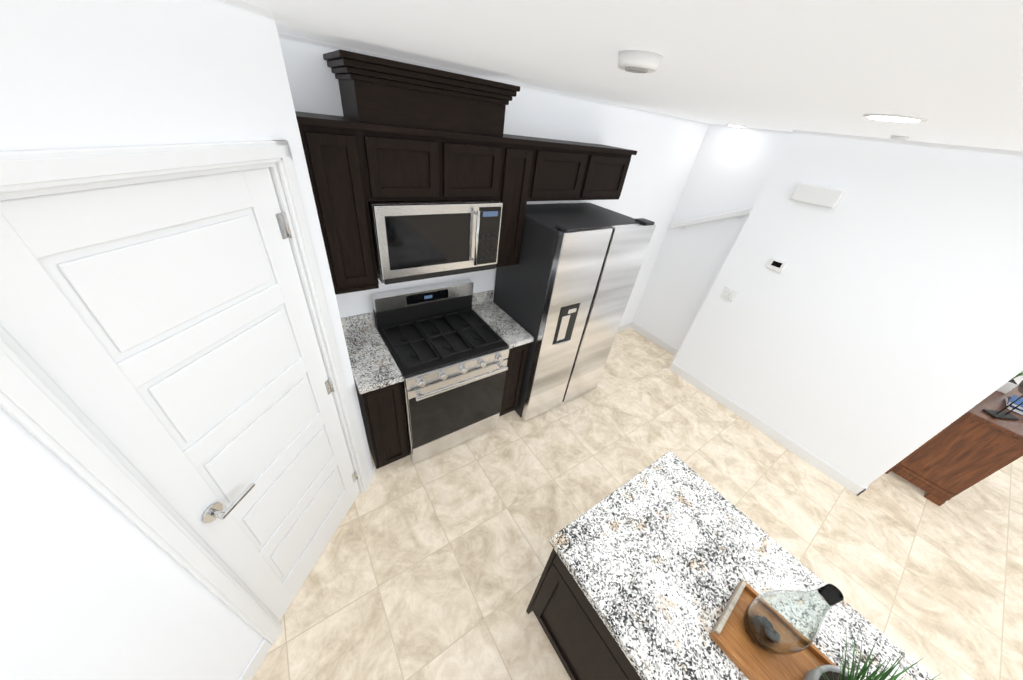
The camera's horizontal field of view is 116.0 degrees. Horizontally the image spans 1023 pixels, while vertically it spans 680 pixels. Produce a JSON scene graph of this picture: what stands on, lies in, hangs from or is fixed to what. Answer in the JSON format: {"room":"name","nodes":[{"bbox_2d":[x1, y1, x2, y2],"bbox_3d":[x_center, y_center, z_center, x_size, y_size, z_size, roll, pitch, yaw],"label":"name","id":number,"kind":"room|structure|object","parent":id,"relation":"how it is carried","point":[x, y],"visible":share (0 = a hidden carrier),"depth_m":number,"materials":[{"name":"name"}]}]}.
{"room":"kitchen","nodes":[
{"label":"kitchen","id":0,"kind":"room"},
{"bbox_2d":[0,0,372,679],"bbox_3d":[-1.087,0.459,0.959,0.100,2.440,1.750,12,35,5],"label":"wall","id":1,"kind":"structure","parent":0,"point":[94,584],"depth_m":0.78,"materials":[{"name":"white paint"}]},
{"bbox_2d":[0,167,359,620],"bbox_3d":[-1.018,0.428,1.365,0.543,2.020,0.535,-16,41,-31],"label":"pantry door","id":2,"kind":"structure","parent":1,"relation":"in","point":[161,334],"depth_m":0.98,"materials":[{"name":"white wood"}]},
{"bbox_2d":[0,140,370,643],"bbox_3d":[-1.026,0.401,1.344,0.120,2.111,0.875,12,35,5],"label":"door frame","id":3,"kind":"structure","parent":1,"relation":"attached to","point":[39,405],"depth_m":0.83,"materials":[{"name":"white wood"}]},
{"bbox_2d":[238,639,271,679],"bbox_3d":[-1.259,1.683,1.228,0.569,0.100,0.569,-16,41,-31],"label":"baseboard","id":4,"kind":"structure","parent":1,"relation":"attached to","point":[265,645],"depth_m":1.49,"materials":[{"name":"white wood"}]},
{"bbox_2d":[278,33,708,327],"bbox_3d":[-0.288,-0.602,2.642,5.300,2.440,0.120,-16,41,-31],"label":"wall","id":5,"kind":"structure","parent":0,"point":[667,149],"depth_m":2.53,"materials":[{"name":"white paint"}]},
{"bbox_2d":[295,111,378,293],"bbox_3d":[-0.906,-0.696,1.675,0.235,0.788,0.337,-16,41,-31],"label":"upper cabinet","id":6,"kind":"object","parent":5,"relation":"attached to","point":[334,147],"depth_m":1.52,"materials":[{"name":"brown wood"}]},
{"bbox_2d":[331,62,446,125],"bbox_3d":[-0.592,-1.167,1.558,0.380,0.187,0.337,-16,41,-31],"label":"cover","id":7,"kind":"object","parent":5,"relation":"attached to","point":[375,92],"depth_m":1.44,"materials":[{"name":"brown wood"}]},
{"bbox_2d":[363,118,454,201],"bbox_3d":[-0.598,-0.963,1.721,0.448,0.333,0.337,-16,41,-31],"label":"upper cabinet","id":8,"kind":"object","parent":5,"relation":"attached to","point":[399,131],"depth_m":1.61,"materials":[{"name":"brown wood"}]},
{"bbox_2d":[368,200,502,284],"bbox_3d":[-0.480,-0.661,1.986,0.754,0.427,0.443,-16,41,-31],"label":"microwave","id":9,"kind":"object","parent":8,"relation":"attached to","point":[415,240],"visible":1,"depth_m":1.83,"materials":[{"name":"silver metal"}]},
{"bbox_2d":[447,82,510,133],"bbox_3d":[-0.278,-1.258,1.752,0.380,0.187,0.337,-16,41,-31],"label":"upper cabinet","id":10,"kind":"object","parent":5,"relation":"attached to","point":[468,107],"depth_m":1.64,"materials":[{"name":"brown wood"}]},
{"bbox_2d":[455,130,510,201],"bbox_3d":[-0.332,-1.040,1.885,0.448,0.333,0.337,-16,41,-31],"label":"upper cabinet","id":11,"kind":"object","parent":5,"relation":"attached to","point":[480,158],"depth_m":1.81,"materials":[{"name":"brown wood"}]},
{"bbox_2d":[496,135,538,266],"bbox_3d":[-0.080,-0.935,2.188,0.229,0.788,0.337,-16,41,-31],"label":"upper cabinet","id":12,"kind":"object","parent":5,"relation":"attached to","point":[522,151],"depth_m":2.04,"materials":[{"name":"brown wood"}]},
{"bbox_2d":[531,137,594,200],"bbox_3d":[0.234,-1.198,2.241,0.468,0.348,0.337,-16,41,-31],"label":"upper cabinet","id":13,"kind":"object","parent":5,"relation":"attached to","point":[564,166],"depth_m":2.14,"materials":[{"name":"brown wood"}]},
{"bbox_2d":[583,144,636,199],"bbox_3d":[0.620,-1.310,2.481,0.468,0.348,0.337,-16,41,-31],"label":"upper cabinet","id":14,"kind":"object","parent":5,"relation":"attached to","point":[609,164],"depth_m":2.37,"materials":[{"name":"brown wood"}]},
{"bbox_2d":[617,321,632,331],"bbox_3d":[1.111,-0.046,4.192,1.470,0.100,0.016,-16,41,-31],"label":"baseboard","id":15,"kind":"structure","parent":5,"relation":"attached to","point":[628,325],"depth_m":4.49,"materials":[{"name":"white wood"}]},
{"bbox_2d":[240,0,1022,150],"bbox_3d":[2.049,-0.313,0.475,12.000,0.100,10.000,-16,41,-31],"label":"ceiling","id":16,"kind":"structure","parent":0,"point":[951,71],"depth_m":0.80,"materials":[{"name":"white paint"}]},
{"bbox_2d":[618,50,662,72],"bbox_3d":[0.340,-0.744,0.859,0.116,0.034,0.116,-16,41,-31],"label":"smoke detector","id":17,"kind":"object","parent":16,"relation":"attached to","point":[636,61],"visible":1,"depth_m":0.83,"materials":[{"name":"white plastic"}]},
{"bbox_2d":[727,124,745,127],"bbox_3d":[2.033,-1.934,2.888,0.166,0.008,0.166,-16,41,-31],"label":"recessed light","id":18,"kind":"object","parent":16,"relation":"in","point":[736,125],"visible":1,"depth_m":2.85,"materials":[{"name":"white"}]},
{"bbox_2d":[863,114,926,121],"bbox_3d":[1.501,-0.870,1.255,0.186,0.008,0.186,-16,41,-31],"label":"recessed light","id":19,"kind":"object","parent":16,"relation":"in","point":[894,118],"visible":1,"depth_m":1.23,"materials":[{"name":"white"}]},
{"bbox_2d":[890,135,908,139],"bbox_3d":[2.281,-1.190,1.880,0.080,0.016,0.080,-16,41,-31],"label":"sensor","id":20,"kind":"object","parent":16,"relation":"attached to","point":[897,137],"visible":1,"depth_m":1.86,"materials":[{"name":"white plastic"}]},
{"bbox_2d":[251,328,1022,679],"bbox_3d":[1.753,1.755,1.919,12.000,0.100,10.000,-16,41,-31],"label":"floor","id":21,"kind":"structure","parent":0,"point":[431,566],"depth_m":2.24,"materials":[{"name":"tile"}]},
{"bbox_2d":[341,312,409,468],"bbox_3d":[-0.976,0.415,2.294,0.251,1.020,0.637,-16,41,-31],"label":"base cabinet","id":22,"kind":"object","parent":21,"relation":"on","point":[378,376],"visible":0.81,"depth_m":2.07,"materials":[{"name":"brown wood"}]},
{"bbox_2d":[371,279,508,463],"bbox_3d":[-0.524,0.257,2.486,0.756,1.165,0.712,-16,41,-31],"label":"range","id":23,"kind":"object","parent":21,"relation":"on","point":[447,346],"visible":1,"depth_m":2.29,"materials":[{"name":"silver metal"}]},
{"bbox_2d":[472,290,533,415],"bbox_3d":[-0.145,0.174,2.809,0.231,1.020,0.637,-16,41,-31],"label":"base cabinet","id":24,"kind":"object","parent":21,"relation":"on","point":[515,336],"visible":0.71,"depth_m":2.59,"materials":[{"name":"brown wood"}]},
{"bbox_2d":[493,203,655,419],"bbox_3d":[0.418,-0.230,2.859,0.930,1.753,0.735,-16,41,-31],"label":"refrigerator","id":25,"kind":"object","parent":21,"relation":"on","point":[563,288],"visible":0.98,"depth_m":2.42,"materials":[{"name":"grey metal"}]},
{"bbox_2d":[526,551,641,679],"bbox_3d":[0.786,1.527,1.190,0.531,0.874,1.568,-16,41,-31],"label":"kitchen island","id":26,"kind":"object","parent":21,"relation":"on","point":[585,649],"depth_m":1.38,"materials":[{"name":"brown wood"}]},
{"bbox_2d":[550,451,934,679],"bbox_3d":[0.938,1.124,0.989,0.836,0.045,1.590,-16,41,-31],"label":"island countertop","id":27,"kind":"structure","parent":26,"relation":"on","point":[659,559],"depth_m":1.22,"materials":[{"name":"white stone"}]},
{"bbox_2d":[709,580,835,679],"bbox_3d":[0.938,1.087,0.966,0.260,0.040,0.560,-19,43,-34],"label":"tray","id":28,"kind":"object","parent":27,"relation":"on","point":[740,649],"visible":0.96,"depth_m":1.05,"materials":[{"name":"brown wood"}]},
{"bbox_2d":[743,584,843,654],"bbox_3d":[0.868,0.845,0.985,0.146,0.375,0.146,-16,41,-31],"label":"glass bottle","id":29,"kind":"object","parent":28,"relation":"on","point":[782,622],"visible":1,"depth_m":0.96,"materials":[{"name":"clear glass"}]},
{"bbox_2d":[803,636,942,679],"bbox_3d":[0.980,1.004,0.846,0.449,0.301,0.391,-16,41,-31],"label":"potted plant","id":30,"kind":"object","parent":28,"relation":"on","point":[827,672],"visible":1,"depth_m":0.93,"materials":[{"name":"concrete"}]},
{"bbox_2d":[669,362,862,493],"bbox_3d":[2.421,0.787,3.266,0.013,0.100,1.820,-16,41,-31],"label":"baseboard","id":31,"kind":"structure","parent":21,"relation":"on","point":[818,463],"depth_m":3.11,"materials":[{"name":"white wood"}]},
{"bbox_2d":[673,130,1022,487],"bbox_3d":[3.512,-0.442,3.194,2.300,2.440,1.820,-16,41,-31],"label":"wall block","id":32,"kind":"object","parent":21,"relation":"on","point":[872,331],"visible":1,"depth_m":2.38,"materials":[{"name":"white paint"}]},
{"bbox_2d":[720,287,737,302],"bbox_3d":[2.140,-0.446,3.146,0.010,0.120,0.120,-16,41,-31],"label":"switch plate","id":33,"kind":"object","parent":32,"relation":"attached to","point":[729,294],"visible":1,"depth_m":3.14,"materials":[{"name":"white plastic"}]},
{"bbox_2d":[766,258,786,272],"bbox_3d":[2.302,-0.650,2.776,0.025,0.090,0.120,-16,41,-31],"label":"thermostat","id":34,"kind":"object","parent":32,"relation":"attached to","point":[774,264],"visible":1,"depth_m":2.77,"materials":[{"name":"white plastic"}]},
{"bbox_2d":[790,182,845,208],"bbox_3d":[2.349,-1.118,2.463,0.044,0.130,0.300,-16,41,-31],"label":"door chime","id":35,"kind":"object","parent":32,"relation":"attached to","point":[820,195],"visible":1,"depth_m":2.44,"materials":[{"name":"white plastic"}]},
{"bbox_2d":[855,485,868,495],"bbox_3d":[3.870,0.999,3.261,2.298,0.100,0.014,-16,41,-31],"label":"baseboard","id":36,"kind":"structure","parent":21,"relation":"on","point":[863,489],"depth_m":2.67,"materials":[{"name":"white wood"}]},
{"bbox_2d":[885,384,1022,505],"bbox_3d":[4.021,0.831,2.891,1.144,0.830,0.468,-16,41,-31],"label":"base cabinet","id":37,"kind":"object","parent":21,"relation":"on","point":[974,445],"visible":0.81,"depth_m":2.55,"materials":[{"name":"brown wood"}]},
{"bbox_2d":[982,380,1022,419],"bbox_3d":[3.792,0.385,2.328,0.270,0.480,0.080,6,35,-3],"label":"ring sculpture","id":38,"kind":"object","parent":37,"relation":"on","point":[1001,414],"visible":1,"depth_m":2.43,"materials":[{"name":"black metal"}]},
{"bbox_2d":[996,371,1022,393],"bbox_3d":[4.233,0.318,2.718,0.154,0.248,0.149,-16,41,-31],"label":"potted plant","id":39,"kind":"object","parent":37,"relation":"on","point":[1008,386],"visible":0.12,"depth_m":2.70,"materials":[{"name":"green plant"}]},
{"bbox_2d":[1004,395,1022,415],"bbox_3d":[4.076,0.534,2.546,0.230,0.056,0.166,-16,41,-31],"label":"books","id":40,"kind":"object","parent":37,"relation":"on","point":[1010,400],"visible":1,"depth_m":2.54,"materials":[{"name":"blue paper"}]},
{"bbox_2d":[633,124,791,349],"bbox_3d":[2.127,-0.965,3.659,0.100,2.440,0.854,-16,41,-31],"label":"wall","id":41,"kind":"structure","parent":0,"point":[732,168],"depth_m":3.46,"materials":[{"name":"white paint"}]},
{"bbox_2d":[631,322,678,356],"bbox_3d":[1.954,0.012,4.282,0.014,0.100,0.815,-16,41,-31],"label":"baseboard","id":42,"kind":"structure","parent":41,"relation":"attached to","point":[636,327],"depth_m":4.30,"materials":[{"name":"white wood"}]},
{"bbox_2d":[670,207,752,228],"bbox_3d":[2.110,-1.282,3.374,0.067,0.439,0.807,-16,41,-31],"label":"stair handrail","id":43,"kind":"object","parent":41,"relation":"attached to","point":[738,214],"visible":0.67,"depth_m":3.33,"materials":[{"name":"white wood"}]},
{"bbox_2d":[1014,372,1022,384],"bbox_3d":[6.544,-0.349,3.683,0.120,2.440,9.200,-16,41,-31],"label":"wall","id":44,"kind":"structure","parent":0,"point":[1018,379],"depth_m":4.08,"materials":[{"name":"white paint"}]}
]}

